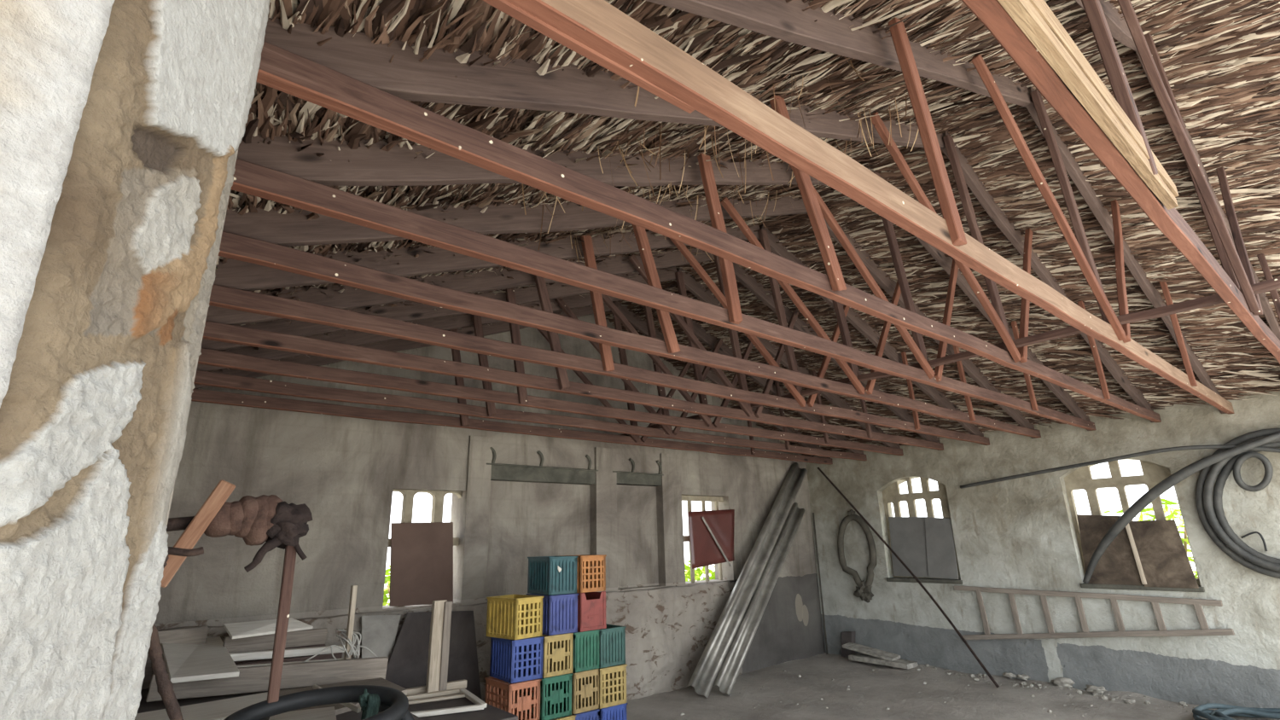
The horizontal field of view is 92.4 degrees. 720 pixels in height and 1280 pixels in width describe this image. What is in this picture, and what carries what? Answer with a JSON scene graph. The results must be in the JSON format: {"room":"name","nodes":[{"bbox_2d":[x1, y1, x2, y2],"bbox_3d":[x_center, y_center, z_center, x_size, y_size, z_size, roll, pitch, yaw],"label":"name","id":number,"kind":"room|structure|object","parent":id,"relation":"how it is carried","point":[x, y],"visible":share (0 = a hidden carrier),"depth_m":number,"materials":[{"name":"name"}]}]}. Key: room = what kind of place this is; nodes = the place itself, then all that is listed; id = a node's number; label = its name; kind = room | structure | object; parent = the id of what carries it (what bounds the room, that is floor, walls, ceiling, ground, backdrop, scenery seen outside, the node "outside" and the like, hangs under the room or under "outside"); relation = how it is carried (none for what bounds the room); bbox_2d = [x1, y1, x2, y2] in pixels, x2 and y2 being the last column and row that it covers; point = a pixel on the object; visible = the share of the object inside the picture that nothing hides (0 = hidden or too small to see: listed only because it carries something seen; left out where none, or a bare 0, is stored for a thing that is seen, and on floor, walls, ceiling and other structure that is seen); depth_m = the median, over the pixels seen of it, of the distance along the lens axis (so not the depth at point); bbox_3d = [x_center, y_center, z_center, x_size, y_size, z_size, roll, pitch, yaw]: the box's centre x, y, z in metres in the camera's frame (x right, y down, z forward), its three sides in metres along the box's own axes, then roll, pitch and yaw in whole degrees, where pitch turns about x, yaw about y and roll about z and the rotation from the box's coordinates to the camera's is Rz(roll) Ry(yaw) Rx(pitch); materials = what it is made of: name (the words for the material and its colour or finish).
{"room":"warehouse","nodes":[
{"label":"warehouse","id":0,"kind":"room"},
{"bbox_2d":[165,146,238,530],"bbox_3d":[-2.372,1.129,2.246,0.670,3.040,6.046,12,-21,-38],"label":"wall","id":1,"kind":"structure","parent":0,"point":[236,151],"depth_m":0.97,"materials":[{"name":"grey paint"}]},
{"bbox_2d":[0,0,270,719],"bbox_3d":[-0.605,0.414,0.328,0.232,2.832,1.085,-1,-17,-2],"label":"wall","id":2,"kind":"structure","parent":1,"relation":"attached to","point":[123,123],"depth_m":0.59,"materials":[{"name":"paint"}]},
{"bbox_2d":[148,546,203,719],"bbox_3d":[-1.007,0.625,1.303,0.170,0.462,0.048,10,-20,-33],"label":"bar","id":3,"kind":"object","parent":1,"relation":"attached to","point":[165,687],"visible":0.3,"depth_m":1.29,"materials":[{"name":"brown wood"}]},
{"bbox_2d":[166,494,312,572],"bbox_3d":[-1.482,0.617,2.190,0.548,0.274,0.174,12,-21,-38],"label":"cloth","id":4,"kind":"object","parent":1,"relation":"attached to","point":[274,521],"visible":0.94,"depth_m":2.22,"materials":[{"name":"fabric"}]},
{"bbox_2d":[160,479,235,587],"bbox_3d":[-1.525,0.587,2.098,0.196,0.353,0.036,12,-21,-38],"label":"plank","id":5,"kind":"object","parent":4,"relation":"attached to","point":[224,489],"visible":0.8,"depth_m":2.10,"materials":[{"name":"brown wood"}]},
{"bbox_2d":[267,546,296,703],"bbox_3d":[-1.339,0.974,2.298,0.041,0.583,0.192,7,-18,-25],"label":"stick","id":6,"kind":"object","parent":4,"relation":"hanging from","point":[282,619],"visible":0.9,"depth_m":2.29,"materials":[{"name":"wood"}]},
{"bbox_2d":[191,301,832,465],"bbox_3d":[-0.294,0.107,7.490,9.019,1.884,0.158,12,-21,-38],"label":"roof truss","id":7,"kind":"object","parent":1,"relation":"on","point":[398,345],"visible":0.42,"depth_m":6.32,"materials":[{"name":"brown wood"}]},
{"bbox_2d":[193,284,866,461],"bbox_3d":[0.082,-0.032,7.048,9.019,1.884,0.158,12,-21,-38],"label":"roof truss","id":8,"kind":"object","parent":1,"relation":"on","point":[203,377],"visible":0.51,"depth_m":5.70,"materials":[{"name":"brown wood"}]},
{"bbox_2d":[197,266,903,455],"bbox_3d":[0.460,-0.175,6.607,9.020,1.891,0.157,12,-21,-38],"label":"roof truss","id":9,"kind":"object","parent":1,"relation":"on","point":[212,353],"visible":0.65,"depth_m":5.25,"materials":[{"name":"brown wood"}]},
{"bbox_2d":[202,248,943,450],"bbox_3d":[0.836,-0.318,6.167,9.022,1.889,0.159,12,-21,-38],"label":"roof truss","id":10,"kind":"object","parent":1,"relation":"on","point":[220,322],"visible":0.57,"depth_m":4.69,"materials":[{"name":"brown wood"}]},
{"bbox_2d":[209,224,989,445],"bbox_3d":[1.212,-0.455,5.728,9.022,1.882,0.158,12,-21,-38],"label":"roof truss","id":11,"kind":"object","parent":1,"relation":"on","point":[234,282],"visible":0.62,"depth_m":4.17,"materials":[{"name":"brown wood"}]},
{"bbox_2d":[218,195,1041,438],"bbox_3d":[1.589,-0.596,5.282,9.021,1.889,0.157,12,-21,-38],"label":"roof truss","id":12,"kind":"object","parent":1,"relation":"on","point":[263,237],"visible":0.65,"depth_m":3.51,"materials":[{"name":"brown wood"}]},
{"bbox_2d":[230,133,1096,430],"bbox_3d":[1.969,-0.734,4.841,9.019,1.883,0.157,12,-21,-38],"label":"roof truss","id":13,"kind":"object","parent":1,"relation":"on","point":[276,171],"visible":0.73,"depth_m":2.92,"materials":[{"name":"brown wood"}]},
{"bbox_2d":[256,17,1161,422],"bbox_3d":[2.345,-0.876,4.401,9.022,1.882,0.161,12,-21,-38],"label":"roof truss","id":14,"kind":"object","parent":1,"relation":"on","point":[351,76],"visible":0.73,"depth_m":2.23,"materials":[{"name":"brown wood"}]},
{"bbox_2d":[620,277,1279,436],"bbox_3d":[1.580,0.286,5.618,0.092,0.079,6.247,12,-21,-38],"label":"tie beam","id":15,"kind":"structure","parent":14,"relation":"attached to","point":[1272,284],"depth_m":4.11,"materials":[{"name":"brown wood"}]},
{"bbox_2d":[961,0,1279,364],"bbox_3d":[2.925,-1.116,3.330,9.497,2.072,0.159,12,-21,-38],"label":"roof truss","id":16,"kind":"object","parent":1,"relation":"on","point":[1028,31],"visible":1,"depth_m":2.11,"materials":[{"name":"brown wood"}]},
{"bbox_2d":[155,314,825,671],"bbox_3d":[-0.697,1.690,7.536,9.464,4.904,0.395,12,-21,-38],"label":"wall","id":17,"kind":"structure","parent":0,"point":[346,471],"depth_m":6.49,"materials":[{"name":"grey paint"}]},
{"bbox_2d":[361,614,401,659],"bbox_3d":[-2.262,2.522,5.380,0.346,0.532,0.194,12,-21,-38],"label":"metal plate","id":18,"kind":"object","parent":17,"relation":"attached to","point":[379,632],"visible":0.56,"depth_m":5.42,"materials":[{"name":"metal"}]},
{"bbox_2d":[388,489,461,607],"bbox_3d":[-2.199,1.876,6.171,0.750,1.100,0.090,12,-21,-38],"label":"window","id":19,"kind":"structure","parent":17,"relation":"in","point":[438,497],"depth_m":6.29,"materials":[{"name":"beige wood"}]},
{"bbox_2d":[385,610,481,699],"bbox_3d":[-1.902,2.759,5.540,0.949,0.905,0.288,12,-21,-38],"label":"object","id":20,"kind":"structure","parent":17,"relation":"in","point":[407,663],"depth_m":5.61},
{"bbox_2d":[157,581,749,710],"bbox_3d":[-1.261,3.107,6.307,7.150,1.214,0.212,12,-21,-38],"label":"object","id":21,"kind":"structure","parent":17,"relation":"attached to","point":[668,630],"depth_m":7.34,"materials":[{"name":"grey paint"}]},
{"bbox_2d":[389,522,453,606],"bbox_3d":[-2.128,1.985,5.999,0.635,0.776,0.097,12,-21,-38],"label":"board","id":22,"kind":"object","parent":21,"relation":"on","point":[421,561],"visible":0.96,"depth_m":5.99,"materials":[{"name":"brown wood"}]},
{"bbox_2d":[486,447,598,484],"bbox_3d":[-1.133,1.244,7.136,1.485,0.351,0.168,12,-21,-38],"label":"hook rack","id":23,"kind":"object","parent":17,"relation":"attached to","point":[500,472],"depth_m":7.06,"materials":[{"name":"grey metal"}]},
{"bbox_2d":[612,458,663,486],"bbox_3d":[-0.057,1.459,7.985,0.850,0.331,0.168,12,-21,-38],"label":"hook rack","id":24,"kind":"object","parent":17,"relation":"attached to","point":[626,478],"depth_m":7.92,"materials":[{"name":"grey metal"}]},
{"bbox_2d":[681,494,723,582],"bbox_3d":[0.836,2.487,8.567,0.960,1.150,0.090,12,-21,-38],"label":"window","id":25,"kind":"structure","parent":17,"relation":"in","point":[689,498],"depth_m":8.58,"materials":[{"name":"beige wood"}]},
{"bbox_2d":[687,509,734,569],"bbox_3d":[1.020,2.454,8.465,0.885,0.782,0.070,10,-20,-33],"label":"shutter","id":26,"kind":"object","parent":17,"relation":"attached to","point":[711,532],"visible":1,"depth_m":8.45,"materials":[{"name":"wood"}]},
{"bbox_2d":[274,0,1279,438],"bbox_3d":[1.329,-0.548,5.602,10.520,2.195,7.346,12,-21,-38],"label":"ceiling","id":27,"kind":"structure","parent":0,"point":[352,4],"depth_m":4.29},
{"bbox_2d":[198,0,1279,456],"bbox_3d":[1.567,-0.594,5.320,9.470,1.938,7.766,12,-21,-38],"label":"straw","id":28,"kind":"object","parent":27,"relation":"attached to","point":[1222,42],"visible":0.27,"depth_m":4.15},
{"bbox_2d":[516,47,755,238],"bbox_3d":[-0.520,-0.940,3.779,0.065,0.046,6.601,12,-21,-38],"label":"pole","id":29,"kind":"object","parent":28,"relation":"attached to","point":[650,131],"visible":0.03,"depth_m":3.19,"materials":[{"name":"brown wood"}]},
{"bbox_2d":[513,58,918,267],"bbox_3d":[0.337,-1.063,3.842,2.597,1.268,2.515,12,-21,-38],"label":"fringe","id":30,"kind":"object","parent":28,"relation":"hanging from","point":[852,65],"visible":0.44,"depth_m":3.41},
{"bbox_2d":[676,104,1279,338],"bbox_3d":[2.256,-0.954,6.154,0.057,0.049,6.601,12,-21,-38],"label":"pole","id":31,"kind":"object","parent":28,"relation":"attached to","point":[1100,173],"visible":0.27,"depth_m":5.17,"materials":[{"name":"brown wood"}]},
{"bbox_2d":[750,260,1253,391],"bbox_3d":[3.354,-0.211,6.854,0.058,0.049,6.600,12,-21,-38],"label":"pole","id":32,"kind":"object","parent":28,"relation":"attached to","point":[1087,304],"visible":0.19,"depth_m":6.15,"materials":[{"name":"brown wood"}]},
{"bbox_2d":[626,652,1279,719],"bbox_3d":[1.690,2.937,4.122,9.404,0.120,7.746,12,-21,-38],"label":"floor","id":33,"kind":"structure","parent":0,"point":[869,695],"depth_m":6.71,"materials":[{"name":"grey concrete"}]},
{"bbox_2d":[137,680,423,719],"bbox_3d":[-2.337,2.492,3.602,1.340,0.800,2.650,12,-21,-38],"label":"bench","id":34,"kind":"object","parent":33,"relation":"on","point":[144,706],"visible":0.02,"depth_m":3.89,"materials":[{"name":"wood"}]},
{"bbox_2d":[141,625,208,689],"bbox_3d":[-3.383,2.165,4.469,0.365,0.394,0.040,12,-21,-37],"label":"plank","id":35,"kind":"object","parent":34,"relation":"on","point":[194,635],"visible":0.41,"depth_m":4.49,"materials":[{"name":"grey wood"}]},
{"bbox_2d":[161,617,313,683],"bbox_3d":[-2.988,2.093,4.588,0.938,0.249,1.689,12,-21,-38],"label":"board","id":36,"kind":"object","parent":35,"relation":"on","point":[211,660],"depth_m":4.24,"materials":[{"name":"white wood"}]},
{"bbox_2d":[134,692,267,719],"bbox_3d":[-2.508,2.007,3.466,0.805,0.030,0.578,12,-21,-38],"label":"board","id":37,"kind":"object","parent":34,"relation":"on","point":[217,710],"visible":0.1,"depth_m":3.52,"materials":[{"name":"wood"}]},
{"bbox_2d":[145,657,388,702],"bbox_3d":[-2.457,2.160,4.181,1.423,0.226,0.061,12,-21,-38],"label":"plank","id":38,"kind":"object","parent":34,"relation":"on","point":[251,679],"visible":0.73,"depth_m":4.18,"materials":[{"name":"grey wood"}]},
{"bbox_2d":[233,644,325,663],"bbox_3d":[-2.850,2.288,4.615,0.850,0.198,0.062,12,-21,-38],"label":"plank","id":39,"kind":"object","parent":34,"relation":"on","point":[318,645],"visible":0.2,"depth_m":4.71,"materials":[{"name":"grey wood"}]},
{"bbox_2d":[222,628,327,652],"bbox_3d":[-2.787,2.157,4.710,0.693,0.126,0.054,13,-22,-37],"label":"plank","id":40,"kind":"object","parent":39,"relation":"on","point":[314,637],"visible":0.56,"depth_m":4.67,"materials":[{"name":"grey wood"}]},
{"bbox_2d":[235,652,342,665],"bbox_3d":[-2.695,2.271,4.483,0.941,0.148,0.063,12,-21,-38],"label":"plank","id":41,"kind":"object","parent":34,"relation":"on","point":[338,655],"visible":0.2,"depth_m":4.60,"materials":[{"name":"grey wood"}]},
{"bbox_2d":[187,645,345,661],"bbox_3d":[-2.734,2.155,4.486,1.133,0.094,0.062,12,-21,-38],"label":"plank","id":42,"kind":"object","parent":41,"relation":"on","point":[305,651],"visible":0.46,"depth_m":4.55,"materials":[{"name":"white wood"}]},
{"bbox_2d":[268,706,336,719],"bbox_3d":[-1.693,1.853,3.050,0.338,0.020,0.943,7,-19,-26],"label":"board","id":43,"kind":"object","parent":34,"relation":"on","point":[325,713],"visible":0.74,"depth_m":3.33,"materials":[{"name":"wood"}]},
{"bbox_2d":[223,685,414,719],"bbox_3d":[-1.582,1.794,3.021,0.874,0.236,0.612,1,-17,-8],"label":"tube","id":44,"kind":"object","parent":34,"relation":"on","point":[392,704],"visible":1,"depth_m":3.20,"materials":[{"name":"black rubber"}]},
{"bbox_2d":[279,677,407,715],"bbox_3d":[-1.884,2.112,3.818,0.786,0.030,0.964,12,-21,-38],"label":"board","id":45,"kind":"object","parent":34,"relation":"on","point":[339,708],"visible":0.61,"depth_m":4.06,"materials":[{"name":"wood"}]},
{"bbox_2d":[312,684,360,713],"bbox_3d":[-1.835,2.024,3.681,0.024,0.030,0.998,12,-22,-38],"label":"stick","id":46,"kind":"object","parent":45,"relation":"on","point":[350,706],"visible":0.53,"depth_m":3.41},
{"bbox_2d":[343,585,357,659],"bbox_3d":[-2.185,2.043,4.627,0.043,0.648,0.055,12,-21,-38],"label":"stake","id":47,"kind":"object","parent":34,"relation":"on","point":[353,588],"visible":0.73,"depth_m":4.63,"materials":[{"name":"beige wood"}]},
{"bbox_2d":[302,628,378,663],"bbox_3d":[-2.254,2.119,4.533,0.595,0.231,0.164,12,-21,-38],"label":"cable bundle","id":48,"kind":"object","parent":47,"relation":"hanging from","point":[351,643],"visible":0.94,"depth_m":4.58,"materials":[{"name":"white plastic"}]},
{"bbox_3d":[-2.604,2.257,4.335,0.912,0.085,0.064,12,-21,-38],"label":"plank","id":49,"kind":"object","parent":34,"relation":"on","visible":0},
{"bbox_2d":[236,657,343,667],"bbox_3d":[-2.655,2.160,4.322,1.061,0.097,0.065,12,-21,-38],"label":"plank","id":50,"kind":"object","parent":49,"relation":"on","point":[270,664],"visible":0.24,"depth_m":4.41,"materials":[{"name":"grey wood"}]},
{"bbox_2d":[407,693,517,719],"bbox_3d":[-1.551,2.818,4.360,0.830,0.590,1.270,12,-21,-38],"label":"wooden chest","id":51,"kind":"object","parent":33,"relation":"on","point":[491,712],"visible":0.23,"depth_m":4.35,"materials":[{"name":"grey wood"}]},
{"bbox_2d":[405,679,467,695],"bbox_3d":[-1.735,2.627,4.866,0.756,0.063,0.053,13,-22,-39],"label":"plank","id":52,"kind":"object","parent":51,"relation":"on","point":[460,683],"visible":0.34,"depth_m":4.99,"materials":[{"name":"grey wood"}]},
{"bbox_2d":[425,599,452,692],"bbox_3d":[-1.615,2.300,4.935,0.148,0.688,0.073,12,-21,-38],"label":"wooden post","id":53,"kind":"object","parent":51,"relation":"on","point":[437,673],"visible":0.96,"depth_m":4.92,"materials":[{"name":"beige wood"}]},
{"bbox_2d":[406,688,486,717],"bbox_3d":[-1.536,2.529,4.512,0.675,0.038,0.632,7,-19,-26],"label":"frame","id":54,"kind":"object","parent":51,"relation":"on","point":[413,699],"depth_m":4.59,"materials":[{"name":"white wood"}]},
{"bbox_2d":[550,714,575,719],"bbox_3d":[-0.779,3.161,5.173,0.299,0.315,0.414,12,-21,-39],"label":"plastic crate","id":55,"kind":"object","parent":33,"relation":"on","point":[569,718],"visible":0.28,"depth_m":5.12,"materials":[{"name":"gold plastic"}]},
{"bbox_2d":[519,673,572,719],"bbox_3d":[-0.813,2.856,5.264,0.299,0.315,0.414,11,-21,-37],"label":"plastic crate","id":56,"kind":"object","parent":55,"relation":"on","point":[555,692],"visible":0.62,"depth_m":5.13,"materials":[{"name":"green plastic"}]},
{"bbox_2d":[541,633,573,678],"bbox_3d":[-0.818,2.550,5.351,0.299,0.315,0.414,12,-21,-39],"label":"plastic crate","id":57,"kind":"object","parent":56,"relation":"on","point":[557,650],"visible":0.59,"depth_m":5.22,"materials":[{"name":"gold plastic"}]},
{"bbox_2d":[526,593,578,635],"bbox_3d":[-0.784,2.249,5.463,0.299,0.315,0.414,11,-21,-37],"label":"plastic crate","id":58,"kind":"object","parent":57,"relation":"on","point":[560,612],"visible":0.74,"depth_m":5.30,"materials":[{"name":"blue plastic"}]},
{"bbox_2d":[527,555,578,595],"bbox_3d":[-0.792,1.946,5.561,0.299,0.315,0.428,11,-20,-35],"label":"plastic crate","id":59,"kind":"object","parent":58,"relation":"on","point":[547,575],"visible":1,"depth_m":5.43,"materials":[{"name":"teal plastic"}]},
{"bbox_2d":[549,709,600,719],"bbox_3d":[-0.578,3.208,5.347,0.299,0.315,0.414,12,-21,-38],"label":"plastic crate","id":60,"kind":"object","parent":33,"relation":"on","point":[593,714],"visible":0.39,"depth_m":5.25,"materials":[{"name":"blue plastic"}]},
{"bbox_2d":[571,668,600,714],"bbox_3d":[-0.587,2.903,5.439,0.299,0.315,0.414,13,-22,-39],"label":"plastic crate","id":61,"kind":"object","parent":60,"relation":"on","point":[583,689],"visible":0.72,"depth_m":5.30,"materials":[{"name":"yellow plastic"}]},
{"bbox_2d":[572,629,599,673],"bbox_3d":[-0.585,2.596,5.527,0.299,0.315,0.414,12,-21,-37],"label":"plastic crate","id":62,"kind":"object","parent":61,"relation":"on","point":[585,644],"visible":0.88,"depth_m":5.37,"materials":[{"name":"green plastic"}]},
{"bbox_2d":[576,591,606,632],"bbox_3d":[-0.545,2.297,5.646,0.293,0.315,0.410,12,-21,-38],"label":"plastic crate","id":63,"kind":"object","parent":62,"relation":"on","point":[591,606],"visible":0.42,"depth_m":5.49,"materials":[{"name":"red plastic"}]},
{"bbox_2d":[556,554,606,593],"bbox_3d":[-0.556,1.991,5.733,0.299,0.315,0.414,13,-22,-39],"label":"plastic crate","id":64,"kind":"object","parent":63,"relation":"on","point":[590,568],"visible":0.7,"depth_m":5.59,"materials":[{"name":"orange plastic"}]},
{"bbox_2d":[599,703,627,719],"bbox_3d":[-0.356,3.254,5.520,0.299,0.315,0.414,13,-22,-39],"label":"plastic crate","id":65,"kind":"object","parent":33,"relation":"on","point":[619,712],"visible":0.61,"depth_m":5.41,"materials":[{"name":"blue plastic"}]},
{"bbox_2d":[593,663,627,709],"bbox_3d":[-0.359,2.944,5.598,0.299,0.315,0.414,11,-21,-37],"label":"plastic crate","id":66,"kind":"object","parent":65,"relation":"on","point":[612,679],"visible":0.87,"depth_m":5.46,"materials":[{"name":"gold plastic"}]},
{"bbox_2d":[577,623,626,668],"bbox_3d":[-0.373,2.639,5.688,0.299,0.315,0.414,12,-21,-39],"label":"plastic crate","id":67,"kind":"object","parent":66,"relation":"on","point":[612,638],"visible":0.62,"depth_m":5.55,"materials":[{"name":"teal plastic"}]},
{"bbox_2d":[686,462,807,698],"bbox_3d":[1.633,2.785,8.503,0.199,2.950,3.183,-16,-22,39],"label":"metal sheet","id":68,"kind":"object","parent":33,"relation":"on","point":[704,676],"visible":0.99,"depth_m":8.10,"materials":[{"name":"metal"}]},
{"bbox_2d":[712,502,805,696],"bbox_3d":[1.717,3.067,8.340,0.174,2.288,2.710,-14,-21,36],"label":"metal sheet","id":69,"kind":"object","parent":33,"relation":"on","point":[727,676],"visible":0.96,"depth_m":8.02,"materials":[{"name":"metal"}]},
{"bbox_2d":[812,512,828,654],"bbox_3d":[2.836,3.493,9.661,0.026,2.110,0.044,-6,-17,16],"label":"pipe","id":70,"kind":"object","parent":33,"relation":"on","point":[827,653],"visible":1,"depth_m":9.64,"materials":[{"name":"grey metal"}]},
{"bbox_2d":[841,631,855,657],"bbox_3d":[3.091,4.222,9.099,0.100,0.368,0.221,12,-21,-38],"label":"brick block","id":71,"kind":"object","parent":33,"relation":"on","point":[846,637],"visible":0.68,"depth_m":9.07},
{"bbox_2d":[848,653,917,669],"bbox_3d":[3.350,4.167,8.498,0.266,0.063,0.900,11,-20,-36],"label":"slab","id":72,"kind":"object","parent":33,"relation":"on","point":[898,663],"visible":0.91,"depth_m":8.38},
{"bbox_2d":[842,642,900,661],"bbox_3d":[3.263,4.127,8.687,0.226,0.154,0.775,12,-21,-37],"label":"slab","id":73,"kind":"object","parent":72,"relation":"on","point":[851,646],"visible":1,"depth_m":8.63,"materials":[{"name":"grey concrete"}]},
{"bbox_2d":[817,467,999,687],"bbox_3d":[3.560,2.775,8.556,0.127,2.821,2.482,8,-19,-28],"label":"rod","id":74,"kind":"object","parent":33,"relation":"on","point":[818,468],"visible":1,"depth_m":8.22,"materials":[{"name":"metal"}]},
{"bbox_2d":[680,663,1196,719],"bbox_3d":[2.838,3.566,6.282,4.178,0.098,4.397,12,-21,-38],"label":"rubble","id":75,"kind":"object","parent":33,"relation":"on","point":[1129,701],"visible":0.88,"depth_m":6.86,"materials":[{"name":"grey stone"}]},
{"bbox_2d":[1002,672,1017,678],"bbox_3d":[4.504,3.836,7.464,0.173,0.058,0.079,-16,-22,40],"label":"stone","id":76,"kind":"object","parent":33,"relation":"on","point":[1005,674],"visible":1,"depth_m":7.45,"materials":[{"name":"grey stone"}]},
{"bbox_2d":[1016,674,1030,680],"bbox_3d":[4.586,3.806,7.362,0.091,0.058,0.171,12,-21,-38],"label":"stone","id":77,"kind":"object","parent":33,"relation":"on","point":[1023,677],"visible":1,"depth_m":7.33,"materials":[{"name":"grey stone"}]},
{"bbox_2d":[1050,677,1074,687],"bbox_3d":[4.849,3.699,7.025,0.142,0.116,0.256,12,-21,-38],"label":"stone","id":78,"kind":"object","parent":33,"relation":"on","point":[1066,683],"visible":0.99,"depth_m":6.99,"materials":[{"name":"grey stone"}]},
{"bbox_2d":[1083,685,1106,693],"bbox_3d":[4.970,3.601,6.700,0.112,0.081,0.225,12,-21,-38],"label":"stone","id":79,"kind":"object","parent":33,"relation":"on","point":[1091,689],"visible":1,"depth_m":6.68,"materials":[{"name":"grey stone"}]},
{"bbox_2d":[1192,703,1279,719],"bbox_3d":[5.594,3.151,5.286,0.898,0.121,1.288,12,-21,-38],"label":"coil","id":80,"kind":"object","parent":33,"relation":"on","point":[1224,712],"visible":1,"depth_m":5.66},
{"bbox_3d":[-0.996,3.118,5.009,0.299,0.315,0.414,11,-21,-36],"label":"plastic crate","id":81,"kind":"object","parent":33,"relation":"on","visible":0},
{"bbox_2d":[484,676,541,719],"bbox_3d":[-1.056,2.805,5.070,0.299,0.315,0.414,12,-21,-39],"label":"plastic crate","id":82,"kind":"object","parent":81,"relation":"on","point":[501,691],"visible":0.8,"depth_m":4.98,"materials":[{"name":"orange plastic"}]},
{"bbox_2d":[489,636,544,683],"bbox_3d":[-1.044,2.505,5.183,0.299,0.315,0.414,11,-21,-36],"label":"plastic crate","id":83,"kind":"object","parent":82,"relation":"on","point":[512,661],"visible":0.94,"depth_m":5.06,"materials":[{"name":"blue plastic"}]},
{"bbox_2d":[485,594,544,639],"bbox_3d":[-1.075,2.195,5.256,0.414,0.315,0.299,-15,-22,39],"label":"plastic crate","id":84,"kind":"object","parent":83,"relation":"on","point":[511,617],"visible":1,"depth_m":5.16,"materials":[{"name":"yellow plastic"}]},
{"bbox_2d":[805,389,1279,709],"bbox_3d":[5.127,2.366,7.415,0.360,3.260,7.606,12,-21,-38],"label":"wall","id":85,"kind":"structure","parent":0,"point":[1019,533],"depth_m":7.37,"materials":[{"name":"paint"}]},
{"bbox_2d":[837,509,876,602],"bbox_3d":[3.256,2.933,9.231,0.162,1.343,0.631,12,-21,-38],"label":"ring","id":86,"kind":"object","parent":85,"relation":"hanging from","point":[864,589],"visible":1,"depth_m":9.13,"materials":[{"name":"grey rubber"}]},
{"bbox_2d":[482,0,1234,414],"bbox_3d":[2.718,-1.022,3.958,9.023,1.892,0.161,12,-21,-38],"label":"roof truss","id":87,"kind":"object","parent":85,"relation":"on","point":[597,31],"visible":0.94,"depth_m":2.42,"materials":[{"name":"brown wood"}]},
{"bbox_2d":[882,477,962,584],"bbox_3d":[3.964,2.391,8.730,0.230,1.456,1.070,12,-21,-38],"label":"window","id":88,"kind":"structure","parent":85,"relation":"in","point":[892,494],"depth_m":8.83,"materials":[{"name":"grey wood"}]},
{"bbox_2d":[888,517,928,577],"bbox_3d":[3.843,2.644,8.715,0.085,0.828,0.593,12,-21,-38],"label":"board","id":89,"kind":"object","parent":88,"relation":"attached to","point":[907,534],"visible":0.96,"depth_m":8.72,"materials":[{"name":"grey paint"}]},
{"bbox_2d":[924,517,958,579],"bbox_3d":[4.097,2.558,8.385,0.085,0.814,0.401,12,-21,-38],"label":"board","id":90,"kind":"object","parent":88,"relation":"attached to","point":[939,541],"visible":1,"depth_m":8.37,"materials":[{"name":"grey paint"}]},
{"bbox_2d":[953,585,1234,639],"bbox_3d":[4.999,2.983,7.027,0.060,0.660,2.682,12,-21,-38],"label":"wooden ladder","id":91,"kind":"object","parent":85,"relation":"attached to","point":[1154,601],"visible":0.98,"depth_m":6.92,"materials":[{"name":"grey wood"}]},
{"bbox_2d":[960,427,1279,583],"bbox_3d":[5.392,1.656,6.721,0.267,1.545,3.657,12,-21,-38],"label":"coil","id":92,"kind":"object","parent":85,"relation":"hanging from","point":[1231,455],"visible":1,"depth_m":6.24,"materials":[{"name":"black rubber"}]},
{"bbox_2d":[1064,459,1204,592],"bbox_3d":[5.491,1.829,6.939,0.230,1.439,1.090,12,-21,-38],"label":"window","id":93,"kind":"structure","parent":85,"relation":"in","point":[1080,479],"depth_m":7.05,"materials":[{"name":"beige wood"}]},
{"bbox_2d":[1076,514,1143,585],"bbox_3d":[5.315,2.146,6.977,0.085,0.778,0.521,12,-21,-38],"label":"board","id":94,"kind":"object","parent":93,"relation":"attached to","point":[1117,565],"visible":0.8,"depth_m":6.95,"materials":[{"name":"brown wood"}]},
{"bbox_2d":[1125,523,1146,584],"bbox_3d":[5.440,2.095,6.747,0.040,0.701,0.116,-5,-17,12],"label":"wooden stick","id":95,"kind":"object","parent":93,"relation":"on","point":[1127,527],"visible":0.83,"depth_m":6.72,"materials":[{"name":"beige wood"}]},
{"bbox_2d":[1128,519,1198,588],"bbox_3d":[5.609,2.078,6.591,0.085,0.690,0.470,12,-21,-38],"label":"board","id":96,"kind":"object","parent":93,"relation":"attached to","point":[1165,562],"visible":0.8,"depth_m":6.58,"materials":[{"name":"brown wood"}]},
{"label":"outside","id":97,"kind":"structure","parent":0,"visible":0},
{"bbox_2d":[384,560,1198,605],"bbox_3d":[-1.173,3.333,4.701,85.000,0.001,90.000,12,-21,-38],"label":"ground","id":98,"kind":"structure","parent":97,"point":[711,567],"depth_m":33.29,"materials":[{"name":"green plant"}]},
{"bbox_2d":[382,565,389,605],"bbox_3d":[-3.217,3.628,8.549,1.900,1.738,1.826,5,-18,-21],"label":"bush","id":99,"kind":"object","parent":98,"relation":"on","point":[386,590],"visible":0.02,"depth_m":8.80,"materials":[{"name":"green plant"}]},
{"bbox_2d":[684,560,715,581],"bbox_3d":[1.112,4.516,11.472,1.863,1.500,1.932,12,-21,-38],"label":"bush","id":100,"kind":"object","parent":98,"relation":"on","point":[698,573],"visible":0.03,"depth_m":11.52,"materials":[{"name":"green plant"}]},
{"bbox_2d":[1101,498,1198,578],"bbox_3d":[7.466,3.063,8.658,2.127,2.370,2.149,-5,-17,11],"label":"bush","id":101,"kind":"object","parent":98,"relation":"on","point":[1184,540],"visible":0.04,"depth_m":8.79,"materials":[{"name":"green plant"}]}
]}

